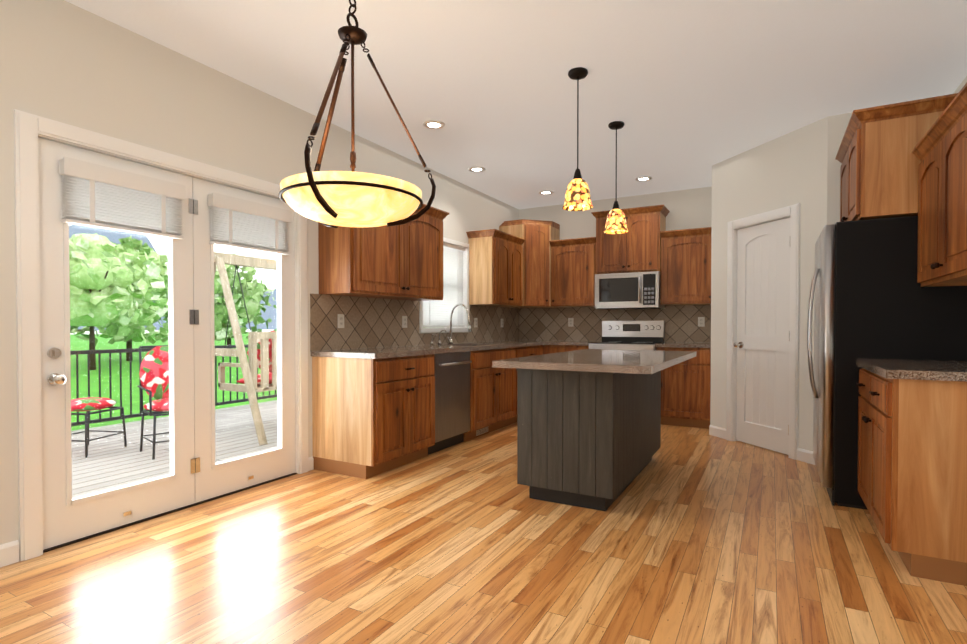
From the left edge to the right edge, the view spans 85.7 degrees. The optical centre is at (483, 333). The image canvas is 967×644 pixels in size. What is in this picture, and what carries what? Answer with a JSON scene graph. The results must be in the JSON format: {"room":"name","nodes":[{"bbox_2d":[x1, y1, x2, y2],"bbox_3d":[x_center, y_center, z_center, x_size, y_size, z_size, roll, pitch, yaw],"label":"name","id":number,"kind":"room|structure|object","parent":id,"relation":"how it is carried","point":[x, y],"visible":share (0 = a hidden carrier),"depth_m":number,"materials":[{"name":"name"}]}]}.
{"room":"kitchen","nodes":[
{"label":"kitchen","id":0,"kind":"room"},
{"bbox_2d":[0,0,518,544],"bbox_3d":[-1.765,-0.308,3.384,0.150,2.740,9.360,0,1,29],"label":"wall","id":1,"kind":"structure","parent":0,"point":[66,62],"depth_m":2.94,"materials":[{"name":"grey paint"}]},
{"bbox_2d":[0,540,18,566],"bbox_3d":[-3.040,1.047,0.929,0.014,0.100,3.497,0,1,29],"label":"baseboard","id":2,"kind":"structure","parent":1,"relation":"attached to","point":[9,553],"depth_m":2.42,"materials":[{"name":"white wood"}]},
{"bbox_2d":[38,137,195,549],"bbox_3d":[-1.966,0.051,2.875,0.120,2.017,0.784,0,1,29],"label":"door leaf","id":3,"kind":"structure","parent":1,"relation":"in","point":[67,517],"depth_m":2.75,"materials":[{"name":"white paint"}]},
{"bbox_2d":[59,157,185,239],"bbox_3d":[-1.946,-0.717,2.851,0.062,0.317,0.608,0,1,29],"label":"window blind","id":4,"kind":"object","parent":3,"relation":"attached to","point":[99,196],"visible":1,"depth_m":2.80,"materials":[{"name":"white fabric"}]},
{"bbox_2d":[14,109,307,560],"bbox_3d":[-1.831,0.004,3.245,0.174,2.120,1.743,0,1,29],"label":"door frame","id":5,"kind":"structure","parent":1,"relation":"attached to","point":[29,129],"depth_m":2.51,"materials":[{"name":"white wood"}]},
{"bbox_2d":[192,177,295,502],"bbox_3d":[-1.618,0.041,3.574,0.052,2.017,0.784,0,1,29],"label":"door leaf","id":6,"kind":"structure","parent":1,"relation":"in","point":[213,479],"depth_m":3.44,"materials":[{"name":"white paint"}]},
{"bbox_2d":[208,192,291,254],"bbox_3d":[-1.567,-0.726,3.537,0.062,0.317,0.608,0,1,29],"label":"window blind","id":7,"kind":"object","parent":6,"relation":"attached to","point":[243,224],"visible":1,"depth_m":3.49,"materials":[{"name":"white fabric"}]},
{"bbox_2d":[308,456,313,470],"bbox_3d":[-1.334,1.004,4.012,0.014,0.100,0.055,0,1,29],"label":"baseboard","id":8,"kind":"structure","parent":1,"relation":"attached to","point":[310,463],"depth_m":4.01,"materials":[{"name":"white wood"}]},
{"bbox_2d":[318,204,445,300],"bbox_3d":[-0.832,-0.735,4.542,0.350,0.842,1.260,0,1,29],"label":"upper cabinet","id":9,"kind":"object","parent":1,"relation":"attached to","point":[401,262],"depth_m":4.27,"materials":[{"name":"brown wood"}]},
{"bbox_2d":[310,293,518,350],"bbox_3d":[-0.419,-0.107,5.655,0.010,0.444,3.764,0,1,29],"label":"backsplash","id":10,"kind":"structure","parent":1,"relation":"attached to","point":[372,322],"depth_m":4.74,"materials":[{"name":"tile"}]},
{"bbox_2d":[338,314,343,327],"bbox_3d":[-1.169,-0.100,4.280,0.008,0.114,0.072,0,1,29],"label":"electrical outlet","id":11,"kind":"object","parent":10,"relation":"attached to","point":[340,320],"visible":1,"depth_m":4.28,"materials":[{"name":"white plastic"}]},
{"bbox_2d":[402,316,406,327],"bbox_3d":[-0.758,-0.110,5.023,0.008,0.114,0.072,0,1,29],"label":"electrical outlet","id":12,"kind":"object","parent":10,"relation":"attached to","point":[404,321],"visible":1,"depth_m":5.02,"materials":[{"name":"white plastic"}]},
{"bbox_2d":[474,318,477,326],"bbox_3d":[-0.089,-0.127,6.231,0.008,0.114,0.072,0,1,29],"label":"electrical outlet","id":13,"kind":"object","parent":10,"relation":"attached to","point":[475,322],"visible":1,"depth_m":6.23,"materials":[{"name":"white plastic"}]},
{"bbox_2d":[419,237,468,331],"bbox_3d":[-0.465,-0.525,5.701,0.180,1.020,0.990,0,1,29],"label":"kitchen window","id":14,"kind":"structure","parent":1,"relation":"in","point":[441,325],"depth_m":5.99,"materials":[{"name":"white"}]},
{"bbox_2d":[423,243,464,326],"bbox_3d":[-0.444,-0.526,5.690,0.050,0.916,0.864,0,1,29],"label":"window blind","id":15,"kind":"object","parent":14,"relation":"attached to","point":[436,312],"visible":0.56,"depth_m":5.80,"materials":[{"name":"white fabric"}]},
{"bbox_2d":[466,229,524,306],"bbox_3d":[0.167,-0.759,6.314,0.383,0.842,0.821,0,1,29],"label":"upper cabinet","id":16,"kind":"object","parent":1,"relation":"attached to","point":[495,267],"visible":0.98,"depth_m":6.05,"materials":[{"name":"brown wood"}]},
{"bbox_2d":[0,422,966,643],"bbox_3d":[0.142,1.137,2.349,4.510,0.120,9.360,0,1,29],"label":"floor","id":17,"kind":"structure","parent":0,"point":[691,535],"depth_m":2.40,"materials":[{"name":"brown wood"}]},
{"bbox_2d":[312,354,434,478],"bbox_3d":[-0.847,0.614,4.211,0.663,0.875,0.775,0,1,29],"label":"base cabinet","id":18,"kind":"object","parent":17,"relation":"on","point":[372,417],"visible":0.98,"depth_m":3.92,"materials":[{"name":"brown wood"}]},
{"bbox_2d":[428,351,471,454],"bbox_3d":[-0.514,0.605,4.830,0.646,0.875,0.605,0,1,29],"label":"dishwasher","id":19,"kind":"object","parent":17,"relation":"on","point":[452,398],"visible":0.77,"depth_m":4.68,"materials":[{"name":"silver metal"}]},
{"bbox_2d":[464,347,515,441],"bbox_3d":[-0.128,0.595,5.511,0.663,0.875,0.955,0,1,29],"label":"base cabinet","id":20,"kind":"object","parent":17,"relation":"on","point":[492,398],"visible":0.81,"depth_m":5.26,"materials":[{"name":"brown wood"}]},
{"bbox_2d":[311,340,551,358],"bbox_3d":[-0.138,0.137,5.508,0.642,0.039,3.772,0,1,29],"label":"countertop","id":21,"kind":"structure","parent":20,"relation":"on","point":[382,352],"depth_m":4.46,"materials":[{"name":"stone"}]},
{"bbox_2d":[430,303,470,344],"bbox_3d":[-0.339,-0.101,5.436,0.284,0.438,0.404,0,1,29],"label":"faucet","id":22,"kind":"object","parent":21,"relation":"on","point":[450,340],"visible":1,"depth_m":5.55,"materials":[{"name":"silver metal"}]},
{"bbox_2d":[476,426,487,435],"bbox_3d":[-0.010,0.986,5.288,0.008,0.064,0.240,0,1,29],"label":"air vent grille","id":23,"kind":"object","parent":20,"relation":"attached to","point":[482,430],"visible":0.88,"depth_m":5.28,"materials":[{"name":"beige"}]},
{"bbox_2d":[509,345,542,424],"bbox_3d":[0.297,0.585,6.278,0.663,0.875,0.790,0,1,29],"label":"base cabinet","id":24,"kind":"object","parent":17,"relation":"on","point":[525,351],"visible":0.17,"depth_m":5.96,"materials":[{"name":"brown wood"}]},
{"bbox_2d":[542,345,588,353],"bbox_3d":[1.126,0.580,6.592,0.597,0.875,0.663,0,1,29],"label":"base cabinet","id":25,"kind":"object","parent":17,"relation":"on","point":[548,349],"visible":0.04,"depth_m":6.36,"materials":[{"name":"brown wood"}]},
{"bbox_2d":[544,340,598,345],"bbox_3d":[1.152,0.122,6.577,0.544,0.039,0.652,0,1,29],"label":"countertop","id":26,"kind":"structure","parent":25,"relation":"on","point":[554,342],"depth_m":6.35,"materials":[{"name":"stone"}]},
{"bbox_2d":[516,368,660,510],"bbox_3d":[0.847,0.627,3.837,0.623,0.859,1.508,0,1,29],"label":"kitchen island","id":27,"kind":"object","parent":17,"relation":"on","point":[589,440],"visible":0.77,"depth_m":3.21,"materials":[{"name":"grey wood"}]},
{"bbox_2d":[492,349,695,373],"bbox_3d":[0.908,0.178,3.732,0.932,0.040,1.845,0,1,29],"label":"countertop","id":28,"kind":"structure","parent":27,"relation":"on","point":[625,361],"depth_m":3.17,"materials":[{"name":"stone"}]},
{"bbox_2d":[588,321,664,350],"bbox_3d":[1.704,0.435,6.226,0.755,1.175,0.722,0,1,29],"label":"range","id":29,"kind":"object","parent":17,"relation":"on","point":[632,335],"visible":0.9,"depth_m":6.38,"materials":[{"name":"silver metal"}]},
{"bbox_2d":[656,347,710,428],"bbox_3d":[2.316,0.589,5.934,0.589,0.875,0.663,0,1,29],"label":"base cabinet","id":30,"kind":"object","parent":17,"relation":"on","point":[685,392],"visible":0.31,"depth_m":5.66,"materials":[{"name":"brown wood"}]},
{"bbox_2d":[655,342,710,347],"bbox_3d":[2.321,0.131,5.936,0.589,0.039,0.642,0,1,29],"label":"countertop","id":31,"kind":"structure","parent":30,"relation":"on","point":[686,344],"depth_m":5.71,"materials":[{"name":"stone"}]},
{"bbox_2d":[807,216,966,509],"bbox_3d":[2.658,0.185,3.452,0.882,1.752,0.900,0,1,29],"label":"refrigerator","id":32,"kind":"object","parent":17,"relation":"on","point":[871,297],"visible":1,"depth_m":3.15,"materials":[{"name":"black metal"}]},
{"bbox_2d":[857,368,966,585],"bbox_3d":[2.306,0.636,2.605,0.673,0.875,0.915,0,1,29],"label":"base cabinet","id":33,"kind":"object","parent":17,"relation":"on","point":[912,462],"visible":1,"depth_m":2.30,"materials":[{"name":"brown wood"}]},
{"bbox_2d":[856,358,966,381],"bbox_3d":[2.307,0.178,2.580,0.652,0.039,0.945,0,1,29],"label":"countertop","id":34,"kind":"structure","parent":33,"relation":"on","point":[942,370],"depth_m":2.39,"materials":[{"name":"stone"}]},
{"bbox_2d":[65,0,966,208],"bbox_3d":[0.142,-1.723,2.309,4.510,0.120,9.360,0,1,29],"label":"ceiling","id":35,"kind":"structure","parent":0,"point":[689,93],"depth_m":3.31,"materials":[{"name":"white paint"}]},
{"bbox_2d":[279,0,435,227],"bbox_3d":[-0.558,-1.047,2.081,0.606,1.224,0.611,0,1,29],"label":"pendant chandelier","id":36,"kind":"object","parent":35,"relation":"hanging from","point":[335,199],"visible":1,"depth_m":1.96,"materials":[{"name":"yellow glass"}]},
{"bbox_2d":[423,120,444,128],"bbox_3d":[-0.401,-1.683,4.210,0.180,0.010,0.180,0,1,29],"label":"recessed light","id":37,"kind":"object","parent":35,"relation":"in","point":[432,124],"visible":1,"depth_m":4.21,"materials":[{"name":"white"}]},
{"bbox_2d":[468,166,484,171],"bbox_3d":[-0.069,-1.700,5.409,0.180,0.010,0.180,0,1,29],"label":"recessed light","id":38,"kind":"object","parent":35,"relation":"in","point":[476,169],"visible":1,"depth_m":5.40,"materials":[{"name":"white"}]},
{"bbox_2d":[539,190,553,194],"bbox_3d":[0.763,-1.713,6.354,0.180,0.010,0.180,0,1,29],"label":"recessed light","id":39,"kind":"object","parent":35,"relation":"in","point":[546,192],"visible":0.96,"depth_m":6.35,"materials":[{"name":"white"}]},
{"bbox_2d":[562,67,592,210],"bbox_3d":[0.606,-1.242,3.350,0.196,0.870,0.196,0,1,29],"label":"pendant light","id":40,"kind":"object","parent":35,"relation":"hanging from","point":[577,196],"visible":1,"depth_m":3.31,"materials":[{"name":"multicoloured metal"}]},
{"bbox_2d":[604,121,627,233],"bbox_3d":[1.072,-1.254,4.213,0.196,0.870,0.196,0,1,29],"label":"pendant light","id":41,"kind":"object","parent":35,"relation":"hanging from","point":[616,221],"visible":1,"depth_m":4.17,"materials":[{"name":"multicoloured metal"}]},
{"bbox_2d":[635,176,651,180],"bbox_3d":[1.767,-1.705,5.753,0.180,0.010,0.180,0,1,29],"label":"recessed light","id":42,"kind":"object","parent":35,"relation":"in","point":[644,178],"visible":1,"depth_m":5.74,"materials":[{"name":"white"}]},
{"bbox_2d":[519,187,711,342],"bbox_3d":[2.437,-0.349,6.321,4.360,2.740,0.150,0,1,29],"label":"wall","id":43,"kind":"structure","parent":0,"point":[689,208],"depth_m":6.47,"materials":[{"name":"grey paint"}]},
{"bbox_2d":[499,219,559,307],"bbox_3d":[0.613,-0.902,6.888,0.606,1.112,0.604,0,1,29],"label":"upper cabinet","id":44,"kind":"object","parent":43,"relation":"attached to","point":[537,235],"visible":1,"depth_m":6.65,"materials":[{"name":"brown wood"}]},
{"bbox_2d":[549,237,595,306],"bbox_3d":[1.194,-0.765,6.695,0.597,0.842,0.383,0,1,29],"label":"upper cabinet","id":45,"kind":"object","parent":43,"relation":"attached to","point":[573,267],"visible":0.94,"depth_m":6.55,"materials":[{"name":"brown wood"}]},
{"bbox_2d":[519,305,710,342],"bbox_3d":[1.613,-0.122,6.689,2.564,0.444,0.010,0,1,29],"label":"backsplash","id":46,"kind":"structure","parent":43,"relation":"attached to","point":[681,323],"depth_m":6.76,"materials":[{"name":"tile"}]},
{"bbox_2d":[568,318,572,326],"bbox_3d":[1.160,-0.147,6.928,0.072,0.114,0.008,0,1,29],"label":"electrical outlet","id":47,"kind":"object","parent":46,"relation":"attached to","point":[570,322],"visible":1,"depth_m":6.93,"materials":[{"name":"white plastic"}]},
{"bbox_2d":[698,317,704,326],"bbox_3d":[2.569,-0.136,6.149,0.072,0.114,0.008,0,1,29],"label":"electrical outlet","id":48,"kind":"object","parent":46,"relation":"attached to","point":[701,321],"visible":1,"depth_m":6.15,"materials":[{"name":"white plastic"}]},
{"bbox_2d":[591,205,669,273],"bbox_3d":[1.786,-1.103,6.352,0.852,0.757,0.403,0,1,29],"label":"upper cabinet","id":49,"kind":"object","parent":43,"relation":"attached to","point":[636,247],"visible":0.83,"depth_m":6.18,"materials":[{"name":"brown wood"}]},
{"bbox_2d":[595,271,664,309],"bbox_3d":[1.770,-0.510,6.332,0.755,0.421,0.450,0,1,29],"label":"microwave","id":50,"kind":"object","parent":49,"relation":"attached to","point":[636,290],"visible":0.96,"depth_m":6.16,"materials":[{"name":"silver metal"}]},
{"bbox_2d":[660,227,711,304],"bbox_3d":[2.383,-0.756,6.038,0.589,0.842,0.383,0,1,29],"label":"upper cabinet","id":51,"kind":"object","parent":43,"relation":"attached to","point":[685,266],"visible":0.79,"depth_m":5.91,"materials":[{"name":"brown wood"}]},
{"bbox_2d":[710,117,827,450],"bbox_3d":[2.548,-0.326,4.709,0.100,2.740,1.294,0,1,-16],"label":"wall","id":52,"kind":"structure","parent":0,"point":[788,169],"depth_m":4.53,"materials":[{"name":"grey paint"}]},
{"bbox_2d":[709,425,814,464],"bbox_3d":[2.494,0.994,4.712,0.014,0.100,1.294,0,1,-16],"label":"baseboard","id":53,"kind":"structure","parent":52,"relation":"attached to","point":[804,455],"depth_m":4.31,"materials":[{"name":"white wood"}]},
{"bbox_2d":[734,217,789,454],"bbox_3d":[2.502,0.022,4.697,0.114,2.020,0.636,0,1,-16],"label":"pantry door","id":54,"kind":"structure","parent":52,"relation":"in","point":[761,344],"depth_m":4.70,"materials":[{"name":"white paint"}]},
{"bbox_2d":[726,203,799,459],"bbox_3d":[2.537,-0.016,4.709,0.124,2.120,0.807,0,1,-16],"label":"door frame","id":55,"kind":"structure","parent":52,"relation":"attached to","point":[792,212],"depth_m":4.48,"materials":[{"name":"white wood"}]},
{"bbox_2d":[827,113,851,224],"bbox_3d":[3.023,-0.315,3.940,0.729,2.740,0.100,0,1,29],"label":"wall","id":56,"kind":"structure","parent":0,"point":[837,125],"depth_m":4.04,"materials":[{"name":"grey paint"}]},
{"bbox_2d":[953,76,966,93],"bbox_3d":[2.014,-0.277,1.208,0.150,2.740,9.210,0,1,29],"label":"wall","id":57,"kind":"structure","parent":0,"point":[961,85],"depth_m":3.49,"materials":[{"name":"grey paint"}]},
{"bbox_2d":[835,93,957,221],"bbox_3d":[2.744,-1.019,3.389,0.688,0.632,1.000,0,1,29],"label":"upper cabinet","id":58,"kind":"object","parent":57,"relation":"attached to","point":[878,159],"visible":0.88,"depth_m":3.08,"materials":[{"name":"brown wood"}]},
{"bbox_2d":[912,83,966,286],"bbox_3d":[2.393,-0.653,2.466,0.403,0.787,1.041,0,1,29],"label":"upper cabinet","id":59,"kind":"object","parent":57,"relation":"attached to","point":[939,150],"visible":0.98,"depth_m":2.54,"materials":[{"name":"brown wood"}]},
{"label":"outside","id":60,"kind":"structure","parent":0,"visible":0},
{"bbox_2d":[69,224,276,330],"bbox_3d":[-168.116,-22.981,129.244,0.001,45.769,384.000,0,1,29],"label":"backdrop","id":61,"kind":"structure","parent":60,"point":[111,237],"depth_m":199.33,"materials":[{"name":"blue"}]},
{"bbox_2d":[70,333,277,430],"bbox_3d":[-53.149,1.180,35.114,112.650,0.120,170.000,0,1,29],"label":"ground","id":62,"kind":"structure","parent":60,"point":[114,383],"depth_m":15.70,"materials":[{"name":"green plant"}]},
{"bbox_2d":[69,233,168,369],"bbox_3d":[-14.423,-1.185,19.080,5.462,5.057,5.469,0,1,29],"label":"tree","id":63,"kind":"object","parent":62,"relation":"on","point":[112,293],"depth_m":18.59,"materials":[{"name":"green plant"}]},
{"bbox_2d":[70,236,168,360],"bbox_3d":[-16.377,-1.637,23.979,5.430,5.824,5.581,0,1,29],"label":"tree","id":64,"kind":"object","parent":62,"relation":"on","point":[134,328],"depth_m":23.61,"materials":[{"name":"green plant"}]},
{"bbox_2d":[151,255,248,340],"bbox_3d":[-16.551,-1.926,29.821,5.926,6.238,5.766,0,1,29],"label":"tree","id":65,"kind":"object","parent":62,"relation":"on","point":[219,312],"depth_m":29.60,"materials":[{"name":"green plant"}]},
{"bbox_2d":[216,253,276,348],"bbox_3d":[-16.351,-1.988,33.372,5.992,6.263,6.018,0,1,29],"label":"tree","id":66,"kind":"object","parent":62,"relation":"on","point":[252,302],"depth_m":32.77,"materials":[{"name":"green plant"}]},
{"bbox_2d":[71,400,277,497],"bbox_3d":[-2.995,1.231,5.366,3.899,0.160,12.500,0,1,29],"label":"deck","id":67,"kind":"structure","parent":60,"point":[251,439],"depth_m":5.26,"materials":[{"name":"grey wood"}]},
{"bbox_2d":[71,397,126,457],"bbox_3d":[-3.887,0.897,5.112,0.492,0.516,0.480,0,1,9],"label":"stool","id":68,"kind":"object","parent":67,"relation":"on","point":[90,405],"depth_m":5.01,"materials":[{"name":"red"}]},
{"bbox_2d":[137,345,169,459],"bbox_3d":[-3.052,0.639,5.109,0.521,1.032,0.492,1,1,44],"label":"patio chair","id":69,"kind":"object","parent":67,"relation":"on","point":[144,372],"depth_m":5.10,"materials":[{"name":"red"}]},
{"bbox_2d":[70,344,277,426],"bbox_3d":[-4.614,0.650,6.253,0.070,0.976,12.500,0,1,29],"label":"railing","id":70,"kind":"object","parent":67,"relation":"on","point":[99,420],"depth_m":6.46,"materials":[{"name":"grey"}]},
{"bbox_2d":[214,252,276,445],"bbox_3d":[-2.470,0.123,6.568,1.549,2.039,2.100,0,1,29],"label":"swing","id":71,"kind":"object","parent":67,"relation":"on","point":[269,364],"depth_m":5.84,"materials":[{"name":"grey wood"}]}
]}

